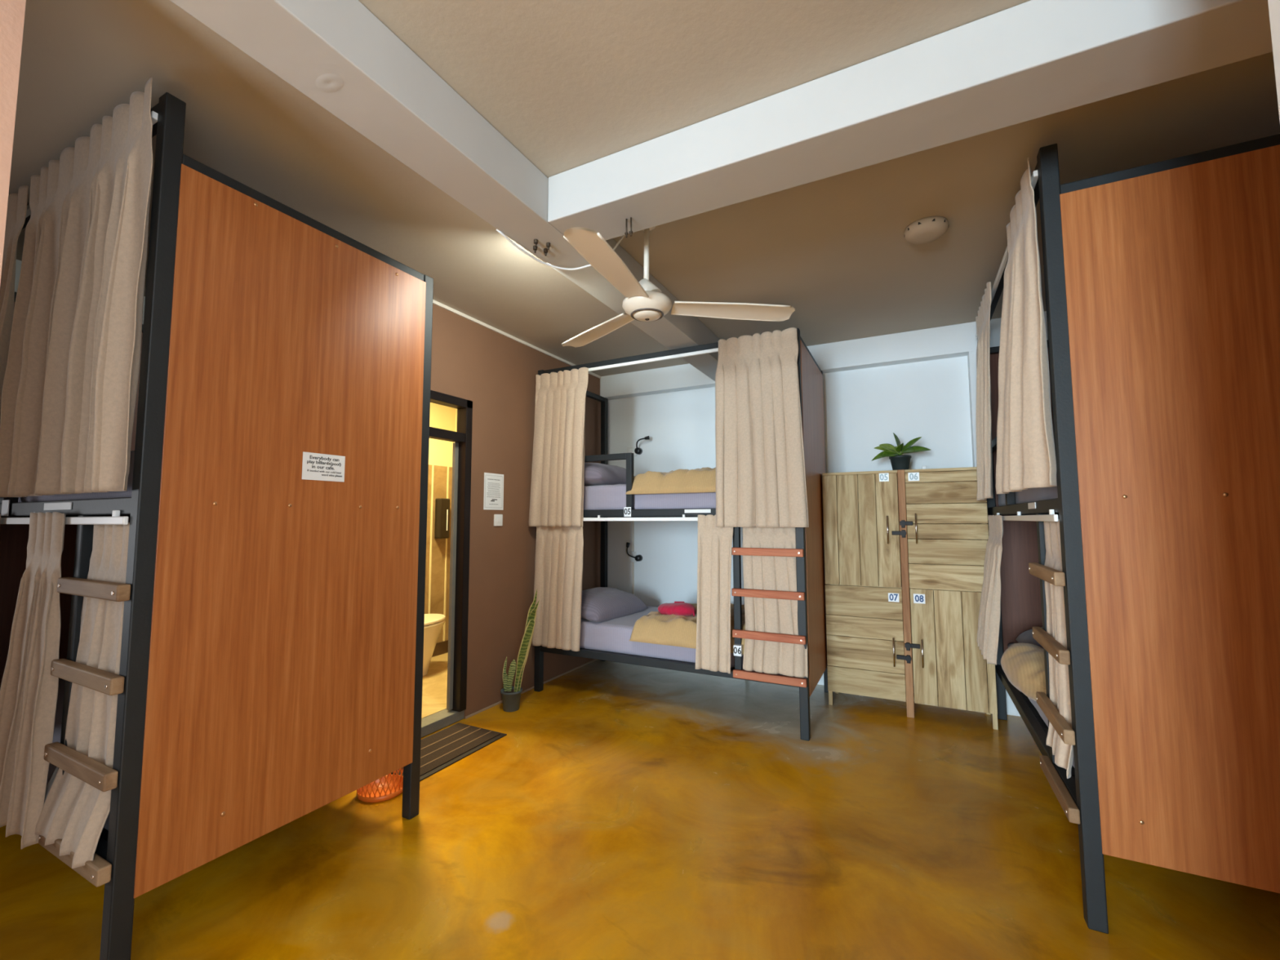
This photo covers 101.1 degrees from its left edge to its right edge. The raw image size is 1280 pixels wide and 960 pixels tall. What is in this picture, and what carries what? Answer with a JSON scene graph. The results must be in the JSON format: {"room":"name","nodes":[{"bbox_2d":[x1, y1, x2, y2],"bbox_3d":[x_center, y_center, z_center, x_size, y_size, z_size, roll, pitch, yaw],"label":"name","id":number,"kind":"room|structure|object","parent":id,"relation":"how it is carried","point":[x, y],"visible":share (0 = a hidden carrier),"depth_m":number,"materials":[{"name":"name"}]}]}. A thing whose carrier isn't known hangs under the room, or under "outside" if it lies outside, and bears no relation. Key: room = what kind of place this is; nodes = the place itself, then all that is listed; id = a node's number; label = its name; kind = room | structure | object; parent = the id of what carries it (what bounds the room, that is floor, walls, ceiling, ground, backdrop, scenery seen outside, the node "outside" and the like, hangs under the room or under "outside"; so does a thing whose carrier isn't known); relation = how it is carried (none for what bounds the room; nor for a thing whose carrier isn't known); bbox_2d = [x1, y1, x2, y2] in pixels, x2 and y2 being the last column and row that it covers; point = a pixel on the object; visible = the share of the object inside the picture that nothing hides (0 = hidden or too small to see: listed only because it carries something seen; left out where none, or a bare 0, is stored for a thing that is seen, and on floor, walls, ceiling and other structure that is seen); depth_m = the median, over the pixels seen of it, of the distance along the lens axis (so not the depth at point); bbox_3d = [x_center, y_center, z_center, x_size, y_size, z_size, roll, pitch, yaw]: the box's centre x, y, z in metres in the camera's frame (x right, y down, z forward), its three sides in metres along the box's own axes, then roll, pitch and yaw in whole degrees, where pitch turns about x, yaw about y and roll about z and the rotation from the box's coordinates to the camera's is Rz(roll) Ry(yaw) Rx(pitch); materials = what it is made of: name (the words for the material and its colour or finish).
{"room":"dormitory","nodes":[
{"label":"dormitory","id":0,"kind":"room"},
{"bbox_2d":[0,0,26,284],"bbox_3d":[-2.745,-0.152,-1.549,0.097,2.620,5.959,-2,-5,27],"label":"wall pier","id":1,"kind":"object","parent":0,"point":[11,11],"depth_m":1.12,"materials":[{"name":"paint"}]},
{"bbox_2d":[14,259,145,324],"bbox_3d":[-3.956,0.067,1.336,0.100,2.620,10.000,-2,-5,27],"label":"wall","id":2,"kind":"structure","parent":0,"point":[18,266],"depth_m":2.74,"materials":[{"name":"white paint"}]},
{"bbox_2d":[421,652,448,718],"bbox_3d":[-1.698,1.532,3.853,1.239,0.059,1.920,-2,-5,27],"label":"floor","id":3,"kind":"structure","parent":0,"point":[434,688],"depth_m":3.82,"materials":[{"name":"beige tile"}]},
{"bbox_2d":[422,613,445,675],"bbox_3d":[-1.833,1.145,4.037,0.400,0.740,0.773,-2,-5,27],"label":"toilet","id":4,"kind":"object","parent":3,"relation":"on","point":[433,623],"visible":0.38,"depth_m":4.11,"materials":[{"name":"beige ceramic"}]},
{"bbox_2d":[428,438,453,466],"bbox_3d":[-2.208,0.276,4.197,0.110,2.620,1.900,-2,-5,27],"label":"wall","id":5,"kind":"structure","parent":0,"point":[440,451],"depth_m":4.85,"materials":[{"name":"beige paint"}]},
{"bbox_2d":[424,464,452,642],"bbox_3d":[-2.172,0.670,4.110,0.025,1.700,1.830,-2,-5,27],"label":"wall","id":6,"kind":"structure","parent":5,"relation":"attached to","point":[440,473],"depth_m":4.76,"materials":[{"name":"yellow paint"}]},
{"bbox_2d":[428,464,448,641],"bbox_3d":[-1.820,0.663,4.763,0.007,1.590,0.190,-2,-5,27],"label":"trim","id":7,"kind":"structure","parent":5,"relation":"attached to","point":[433,465],"depth_m":4.73,"materials":[{"name":"beige paint"}]},
{"bbox_2d":[434,497,449,538],"bbox_3d":[-1.786,0.347,4.766,0.088,0.360,0.105,-2,-5,27],"label":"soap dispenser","id":8,"kind":"object","parent":5,"relation":"attached to","point":[442,526],"visible":1,"depth_m":4.73,"materials":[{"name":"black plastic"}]},
{"bbox_2d":[430,303,600,719],"bbox_3d":[-0.955,0.251,3.913,0.120,2.620,2.722,-2,-5,27],"label":"wall","id":9,"kind":"structure","parent":0,"point":[471,361],"depth_m":3.72,"materials":[{"name":"brown paint"}]},
{"bbox_2d":[431,640,448,657],"bbox_3d":[-1.669,1.441,3.780,1.115,0.110,1.805,-2,-5,27],"label":"trim","id":10,"kind":"structure","parent":9,"relation":"attached to","point":[442,647],"depth_m":4.74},
{"bbox_2d":[421,708,464,737],"bbox_3d":[-1.353,1.470,3.043,0.116,0.059,0.790,-2,-5,27],"label":"threshold","id":11,"kind":"object","parent":9,"relation":"attached to","point":[435,722],"depth_m":3.22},
{"bbox_2d":[429,390,472,711],"bbox_3d":[-1.328,0.445,3.106,0.087,1.995,0.790,-2,-5,27],"label":"door frame","id":12,"kind":"structure","parent":9,"relation":"in","point":[451,418],"depth_m":3.39,"materials":[{"name":"black metal"}]},
{"bbox_2d":[483,472,503,510],"bbox_3d":[-1.017,0.081,3.671,0.002,0.253,0.194,-2,-5,27],"label":"notice","id":13,"kind":"object","parent":9,"relation":"attached to","point":[493,482],"visible":1,"depth_m":3.67,"materials":[{"name":"white paper"}]},
{"bbox_2d":[486,478,500,504],"bbox_3d":[-1.017,0.082,3.669,0.001,0.176,0.135,-2,-5,27],"label":"print","id":14,"kind":"object","parent":13,"relation":"attached to","point":[493,485],"depth_m":3.67,"materials":[{"name":"grey paper"}]},
{"bbox_2d":[493,514,502,526],"bbox_3d":[-0.991,0.282,3.693,0.014,0.082,0.082,-2,-5,27],"label":"light switch","id":15,"kind":"object","parent":9,"relation":"attached to","point":[498,518],"visible":1,"depth_m":3.68,"materials":[{"name":"white plastic"}]},
{"bbox_2d":[432,299,600,378],"bbox_3d":[-0.925,-1.050,3.932,0.012,0.021,2.630,-2,-5,27],"label":"trim","id":16,"kind":"structure","parent":9,"relation":"attached to","point":[434,302],"depth_m":3.79,"materials":[{"name":"beige"}]},
{"bbox_2d":[465,658,596,719],"bbox_3d":[-0.716,1.573,4.134,0.008,0.014,1.740,-2,-5,27],"label":"baseboard","id":17,"kind":"structure","parent":9,"relation":"attached to","point":[594,660],"depth_m":3.93,"materials":[{"name":"beige"}]},
{"bbox_2d":[0,659,1279,959],"bbox_3d":[-1.468,1.318,-0.076,5.820,0.100,10.230,-2,-5,27],"label":"floor","id":18,"kind":"structure","parent":0,"point":[623,811],"depth_m":1.95,"materials":[{"name":"concrete"}]},
{"bbox_2d":[0,92,433,959],"bbox_3d":[-2.066,0.175,2.357,1.981,2.546,1.034,-2,-5,27],"label":"bunk bed","id":19,"kind":"object","parent":18,"relation":"on","point":[271,669],"visible":0.91,"depth_m":1.75,"materials":[{"name":"black paint"}]},
{"bbox_2d":[0,185,28,426],"bbox_3d":[-2.769,-0.522,2.182,0.898,1.215,0.075,-2,-5,27],"label":"curtain","id":20,"kind":"object","parent":19,"relation":"hanging from","point":[16,211],"visible":0.8,"depth_m":2.03,"materials":[{"name":"beige fabric"}]},
{"bbox_2d":[0,511,66,848],"bbox_3d":[-1.982,0.597,1.692,0.415,0.985,0.063,-2,-5,27],"label":"curtain","id":21,"kind":"object","parent":19,"relation":"hanging from","point":[28,691],"visible":1,"depth_m":1.66,"materials":[{"name":"beige fabric"}]},
{"bbox_2d":[0,677,109,831],"bbox_3d":[-2.058,1.032,2.307,1.846,0.174,0.893,-2,-5,27],"label":"mattress","id":22,"kind":"object","parent":19,"relation":"on","point":[59,712],"visible":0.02,"depth_m":2.02,"materials":[{"name":"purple fabric"}]},
{"bbox_2d":[0,450,134,503],"bbox_3d":[-2.061,0.039,2.381,1.846,0.175,0.894,-2,-5,27],"label":"mattress","id":23,"kind":"object","parent":19,"relation":"on","point":[127,493],"visible":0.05,"depth_m":1.77,"materials":[{"name":"purple fabric"}]},
{"bbox_2d":[0,77,153,497],"bbox_3d":[-1.879,-0.566,1.735,0.998,1.226,0.076,-2,-5,26],"label":"curtain","id":24,"kind":"object","parent":19,"relation":"hanging from","point":[70,386],"visible":1,"depth_m":1.68,"materials":[{"name":"beige fabric"}]},
{"bbox_2d":[34,522,129,868],"bbox_3d":[-1.662,0.588,1.563,0.449,0.922,0.080,-2,-5,27],"label":"curtain","id":25,"kind":"object","parent":19,"relation":"hanging from","point":[74,811],"visible":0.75,"depth_m":1.54,"materials":[{"name":"beige fabric"}]},
{"bbox_2d":[302,451,345,481],"bbox_3d":[-1.170,-0.047,1.953,0.003,0.099,0.158,-2,-5,27],"label":"notice","id":26,"kind":"object","parent":19,"relation":"attached to","point":[315,466],"visible":1,"depth_m":1.95,"materials":[{"name":"white paper"}]},
{"bbox_2d":[356,768,403,802],"bbox_3d":[-1.207,1.324,2.478,0.286,0.268,0.286,-2,-5,27],"label":"laundry basket","id":27,"kind":"object","parent":18,"relation":"on","point":[388,787],"visible":0.16,"depth_m":2.41,"materials":[{"name":"orange plastic"}]},
{"bbox_2d":[391,722,506,781],"bbox_3d":[-1.109,1.484,2.905,0.390,0.012,0.660,-2,-5,27],"label":"door mat","id":28,"kind":"object","parent":18,"relation":"on","point":[441,749],"visible":0.57,"depth_m":2.95,"materials":[{"name":"brown fabric"}]},
{"bbox_2d":[500,588,539,711],"bbox_3d":[-0.807,1.134,3.531,0.275,0.800,0.144,-2,-5,27],"label":"snake plant","id":29,"kind":"object","parent":18,"relation":"on","point":[511,695],"visible":1,"depth_m":3.54,"materials":[{"name":"green plant"}]},
{"bbox_2d":[533,328,828,741],"bbox_3d":[0.306,0.352,3.968,1.974,2.420,1.019,-2,-5,27],"label":"bunk bed","id":30,"kind":"object","parent":18,"relation":"on","point":[809,552],"visible":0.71,"depth_m":3.42,"materials":[{"name":"black paint"}]},
{"bbox_2d":[532,518,583,651],"bbox_3d":[-0.604,0.749,3.842,0.453,0.930,0.056,-2,-5,27],"label":"curtain","id":31,"kind":"object","parent":30,"relation":"hanging from","point":[558,560],"visible":0.98,"depth_m":3.82,"materials":[{"name":"beige fabric"}]},
{"bbox_2d":[528,367,588,526],"bbox_3d":[-0.611,-0.237,3.899,0.515,1.160,0.079,-2,-5,25],"label":"curtain","id":32,"kind":"object","parent":30,"relation":"hanging from","point":[557,470],"visible":1,"depth_m":3.89,"materials":[{"name":"beige fabric"}]},
{"bbox_2d":[583,484,715,510],"bbox_3d":[0.310,0.140,3.998,1.846,0.201,0.879,-2,-5,27],"label":"mattress","id":33,"kind":"object","parent":30,"relation":"on","point":[597,497],"visible":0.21,"depth_m":3.66,"materials":[{"name":"purple fabric"}]},
{"bbox_2d":[584,462,634,485],"bbox_3d":[-0.324,-0.037,4.157,0.430,0.188,0.625,-2,-5,27],"label":"pillow","id":34,"kind":"object","parent":33,"relation":"on","point":[595,473],"visible":0.46,"depth_m":3.90,"materials":[{"name":"grey fabric"}]},
{"bbox_2d":[625,466,715,494],"bbox_3d":[0.548,0.011,3.737,1.116,0.190,0.732,-2,-5,27],"label":"duvet","id":35,"kind":"object","parent":33,"relation":"on","point":[701,480],"visible":0.48,"depth_m":3.53,"materials":[{"name":"beige fabric"}]},
{"bbox_2d":[579,605,780,674],"bbox_3d":[0.313,1.132,3.925,1.846,0.201,0.879,-2,-5,27],"label":"mattress","id":36,"kind":"object","parent":30,"relation":"on","point":[613,635],"visible":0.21,"depth_m":3.69,"materials":[{"name":"purple fabric"}]},
{"bbox_2d":[581,586,648,622],"bbox_3d":[-0.297,0.963,4.146,0.428,0.209,0.666,-3,-5,34],"label":"pillow","id":37,"kind":"object","parent":36,"relation":"on","point":[599,604],"visible":0.88,"depth_m":3.98,"materials":[{"name":"grey fabric"}]},
{"bbox_2d":[629,603,745,654],"bbox_3d":[0.602,1.008,3.727,1.088,0.190,0.898,-2,-5,27],"label":"duvet","id":38,"kind":"object","parent":36,"relation":"on","point":[655,628],"visible":0.26,"depth_m":3.51,"materials":[{"name":"beige fabric"}]},
{"bbox_2d":[657,601,696,616],"bbox_3d":[0.268,0.920,3.745,0.329,0.112,0.175,-4,-6,41],"label":"rolled towel","id":39,"kind":"object","parent":38,"relation":"on","point":[677,608],"visible":0.93,"depth_m":3.67,"materials":[{"name":"fabric"}]},
{"bbox_2d":[695,514,733,673],"bbox_3d":[0.465,0.697,3.285,0.249,0.960,0.055,-2,-5,27],"label":"curtain","id":40,"kind":"object","parent":30,"relation":"hanging from","point":[713,652],"visible":0.98,"depth_m":3.28,"materials":[{"name":"beige fabric"}]},
{"bbox_2d":[715,327,808,527],"bbox_3d":[0.726,-0.314,3.217,0.559,1.197,0.089,-2,-5,27],"label":"curtain","id":41,"kind":"object","parent":30,"relation":"hanging from","point":[761,474],"visible":1,"depth_m":3.20,"materials":[{"name":"beige fabric"}]},
{"bbox_2d":[742,527,808,677],"bbox_3d":[0.790,0.682,3.129,0.387,0.890,0.117,-2,-5,27],"label":"curtain","id":42,"kind":"object","parent":30,"relation":"hanging from","point":[760,572],"visible":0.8,"depth_m":3.15,"materials":[{"name":"beige fabric"}]},
{"bbox_2d":[822,466,998,729],"bbox_3d":[1.781,0.735,3.565,0.970,1.588,0.354,-2,-5,27],"label":"cabinet","id":43,"kind":"object","parent":18,"relation":"on","point":[904,549],"visible":0.94,"depth_m":3.43,"materials":[{"name":"brown wood"}]},
{"bbox_2d":[871,432,930,470],"bbox_3d":[1.800,-0.193,3.642,0.375,0.274,0.203,-2,-5,27],"label":"potted plant","id":44,"kind":"object","parent":43,"relation":"on","point":[899,461],"visible":0.99,"depth_m":3.61,"materials":[{"name":"green plant"}]},
{"bbox_2d":[975,133,1279,933],"bbox_3d":[2.242,0.167,2.384,0.994,2.542,1.981,-2,-5,27],"label":"bunk bed","id":45,"kind":"object","parent":18,"relation":"on","point":[1162,279],"visible":0.85,"depth_m":1.61,"materials":[{"name":"black paint"}]},
{"bbox_2d":[975,281,993,500],"bbox_3d":[1.958,-0.459,3.015,0.069,1.135,0.634,-2,-5,27],"label":"curtain","id":46,"kind":"object","parent":45,"relation":"hanging from","point":[983,421],"visible":1,"depth_m":2.92,"materials":[{"name":"beige fabric"}]},
{"bbox_2d":[977,515,1003,665],"bbox_3d":[1.945,0.579,2.944,0.116,0.765,0.523,-2,-5,27],"label":"curtain","id":47,"kind":"object","parent":45,"relation":"hanging from","point":[988,620],"visible":1,"depth_m":2.81,"materials":[{"name":"beige fabric"}]},
{"bbox_2d":[995,157,1057,493],"bbox_3d":[1.495,-0.540,2.107,0.092,1.165,0.693,-2,-5,25],"label":"curtain","id":48,"kind":"object","parent":45,"relation":"hanging from","point":[1026,460],"visible":1,"depth_m":1.93,"materials":[{"name":"beige fabric"}]},
{"bbox_2d":[998,479,1057,506],"bbox_3d":[2.256,0.028,2.389,0.854,0.175,1.846,-2,-5,27],"label":"mattress","id":49,"kind":"object","parent":45,"relation":"on","point":[1036,494],"visible":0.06,"depth_m":2.41,"materials":[{"name":"purple fabric"}]},
{"bbox_2d":[1007,642,1074,767],"bbox_3d":[2.259,1.020,2.315,0.853,0.174,1.846,-2,-5,27],"label":"mattress","id":50,"kind":"object","parent":45,"relation":"on","point":[1036,705],"visible":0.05,"depth_m":2.45,"materials":[{"name":"purple fabric"}]},
{"bbox_2d":[1000,642,1046,701],"bbox_3d":[1.930,0.936,2.573,0.263,0.243,0.519,-1,-4,15],"label":"blanket","id":51,"kind":"object","parent":50,"relation":"on","point":[1023,664],"visible":0.59,"depth_m":2.47,"materials":[{"name":"beige fabric"}]},
{"bbox_2d":[1015,626,1044,648],"bbox_3d":[2.448,0.903,2.864,0.624,0.163,0.428,-2,-5,27],"label":"pillow","id":52,"kind":"object","parent":50,"relation":"on","point":[1026,637],"visible":0.06,"depth_m":2.99,"materials":[{"name":"grey fabric"}]},
{"bbox_2d":[1043,519,1073,778],"bbox_3d":[1.479,0.562,1.875,0.060,0.842,0.305,-2,-5,27],"label":"curtain","id":53,"kind":"object","parent":45,"relation":"hanging from","point":[1060,692],"visible":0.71,"depth_m":1.84,"materials":[{"name":"beige fabric"}]},
{"bbox_2d":[8,0,1279,376],"bbox_3d":[-1.476,-1.394,0.127,5.820,0.100,10.230,-2,-5,27],"label":"ceiling","id":54,"kind":"structure","parent":0,"point":[570,84],"depth_m":1.86,"materials":[{"name":"paint"}]},
{"bbox_2d":[496,228,624,270],"bbox_3d":[-0.320,-1.071,2.328,0.627,0.218,0.176,1,-5,-21],"label":"cable","id":55,"kind":"object","parent":54,"relation":"hanging from","point":[497,230],"visible":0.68,"depth_m":2.35,"materials":[{"name":"white plastic"}]},
{"bbox_2d":[561,226,795,346],"bbox_3d":[-0.050,-0.950,2.243,1.199,0.478,1.085,-2,-5,27],"label":"ceiling fan","id":56,"kind":"object","parent":54,"relation":"hanging from","point":[644,301],"visible":0.98,"depth_m":2.30,"materials":[{"name":"plastic"}]},
{"bbox_2d":[547,0,1272,239],"bbox_3d":[0.875,-1.149,1.573,2.671,0.185,0.226,-2,-5,27],"label":"ceiling beam","id":57,"kind":"structure","parent":54,"relation":"attached to","point":[1031,60],"depth_m":1.53,"materials":[{"name":"paint"}]},
{"bbox_2d":[624,218,628,237],"bbox_3d":[-0.052,-0.980,2.052,0.012,0.074,0.014,-2,-5,27],"label":"rod","id":58,"kind":"object","parent":57,"relation":"hanging from","point":[626,233],"visible":1,"depth_m":2.05,"materials":[{"name":"grey metal"}]},
{"bbox_2d":[629,217,632,236],"bbox_3d":[-0.035,-0.981,2.043,0.012,0.074,0.014,-2,-5,27],"label":"rod","id":59,"kind":"object","parent":57,"relation":"hanging from","point":[630,231],"visible":1,"depth_m":2.04,"materials":[{"name":"grey metal"}]},
{"bbox_2d":[903,216,948,244],"bbox_3d":[1.331,-1.153,2.452,0.184,0.050,0.184,-2,-5,27],"label":"smoke detector","id":60,"kind":"object","parent":54,"relation":"attached to","point":[927,229],"visible":1,"depth_m":2.41,"materials":[{"name":"paint"}]},
{"bbox_2d":[607,355,973,684],"bbox_3d":[1.530,0.259,4.111,4.120,2.620,0.100,-2,-5,27],"label":"wall","id":61,"kind":"structure","parent":0,"point":[864,408],"depth_m":4.15,"materials":[{"name":"white paint"}]},
{"bbox_2d":[315,73,343,92],"bbox_3d":[-0.832,-1.063,1.412,0.090,0.001,0.052,-2,-5,27],"label":"cap","id":62,"kind":"object","parent":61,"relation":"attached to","point":[322,82],"visible":1,"depth_m":1.41,"materials":[{"name":"paint"}]},
{"bbox_2d":[169,0,719,381],"bbox_3d":[-1.517,-1.254,0.076,0.213,0.185,9.821,-2,-5,27],"label":"ceiling beam","id":63,"kind":"structure","parent":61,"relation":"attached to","point":[388,95],"depth_m":1.57,"materials":[{"name":"paint"}]},
{"bbox_2d":[533,245,537,253],"bbox_3d":[-0.449,-0.987,2.256,0.016,0.028,0.018,-2,-5,27],"label":"bolt","id":64,"kind":"object","parent":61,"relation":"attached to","point":[535,248],"visible":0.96,"depth_m":2.25,"materials":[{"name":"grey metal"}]},
{"bbox_2d":[533,239,537,247],"bbox_3d":[-0.436,-0.990,2.205,0.016,0.028,0.018,-2,-5,27],"label":"bolt","id":65,"kind":"object","parent":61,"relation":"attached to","point":[535,241],"visible":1,"depth_m":2.20,"materials":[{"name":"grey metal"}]},
{"bbox_2d":[543,248,547,256],"bbox_3d":[-0.408,-0.985,2.280,0.016,0.028,0.018,-2,-5,27],"label":"bolt","id":66,"kind":"object","parent":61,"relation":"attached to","point":[545,251],"visible":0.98,"depth_m":2.28,"materials":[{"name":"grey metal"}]},
{"bbox_2d":[546,242,550,249],"bbox_3d":[-0.388,-0.989,2.231,0.016,0.028,0.018,-2,-5,27],"label":"bolt","id":67,"kind":"object","parent":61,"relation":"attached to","point":[548,244],"visible":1,"depth_m":2.23,"materials":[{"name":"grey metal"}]},
{"bbox_2d":[626,445,636,456],"bbox_3d":[-0.077,-0.266,4.912,0.100,0.095,0.015,-2,-5,27],"label":"wall socket","id":68,"kind":"object","parent":61,"relation":"attached to","point":[629,449],"visible":0.67,"depth_m":4.91,"materials":[{"name":"white plastic"}]},
{"bbox_2d":[631,456,634,594],"bbox_3d":[-0.065,0.480,4.851,0.018,1.398,0.014,-2,-5,27],"label":"cable conduit","id":69,"kind":"object","parent":61,"relation":"attached to","point":[633,522],"visible":0.57,"depth_m":4.83,"materials":[{"name":"beige"}]},
{"bbox_2d":[626,542,642,561],"bbox_3d":[-0.051,0.653,4.791,0.151,0.174,0.071,0,-4,-5],"label":"reading lamp","id":70,"kind":"object","parent":61,"relation":"attached to","point":[638,557],"visible":1,"depth_m":4.76,"materials":[{"name":"black plastic"}]},
{"bbox_2d":[634,435,649,454],"bbox_3d":[0.009,-0.317,4.804,0.090,0.154,0.213,2,-5,-29],"label":"reading lamp","id":71,"kind":"object","parent":61,"relation":"attached to","point":[637,451],"visible":1,"depth_m":4.83,"materials":[{"name":"black plastic"}]},
{"bbox_2d":[730,527,744,604],"bbox_3d":[0.769,0.384,4.376,0.203,2.414,0.109,-2,-5,27],"label":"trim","id":72,"kind":"structure","parent":61,"relation":"attached to","point":[741,528],"depth_m":4.28,"materials":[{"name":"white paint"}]},
{"bbox_2d":[600,311,1048,399],"bbox_3d":[1.434,-0.949,4.131,4.020,0.205,0.109,-2,-5,27],"label":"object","id":73,"kind":"structure","parent":61,"relation":"attached to","point":[955,340],"depth_m":3.96,"materials":[{"name":"white paint"}]},
{"bbox_2d":[967,351,1020,716],"bbox_3d":[2.441,0.315,3.520,0.325,2.414,0.109,-2,-5,27],"label":"trim","id":74,"kind":"structure","parent":61,"relation":"attached to","point":[1011,709],"depth_m":3.61,"materials":[{"name":"white paint"}]},
{"bbox_2d":[1267,0,1279,119],"bbox_3d":[1.132,-0.039,0.106,0.960,2.620,0.850,-2,-5,27],"label":"wall pier","id":75,"kind":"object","parent":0,"point":[1273,5],"depth_m":0.74,"materials":[{"name":"white paint"}]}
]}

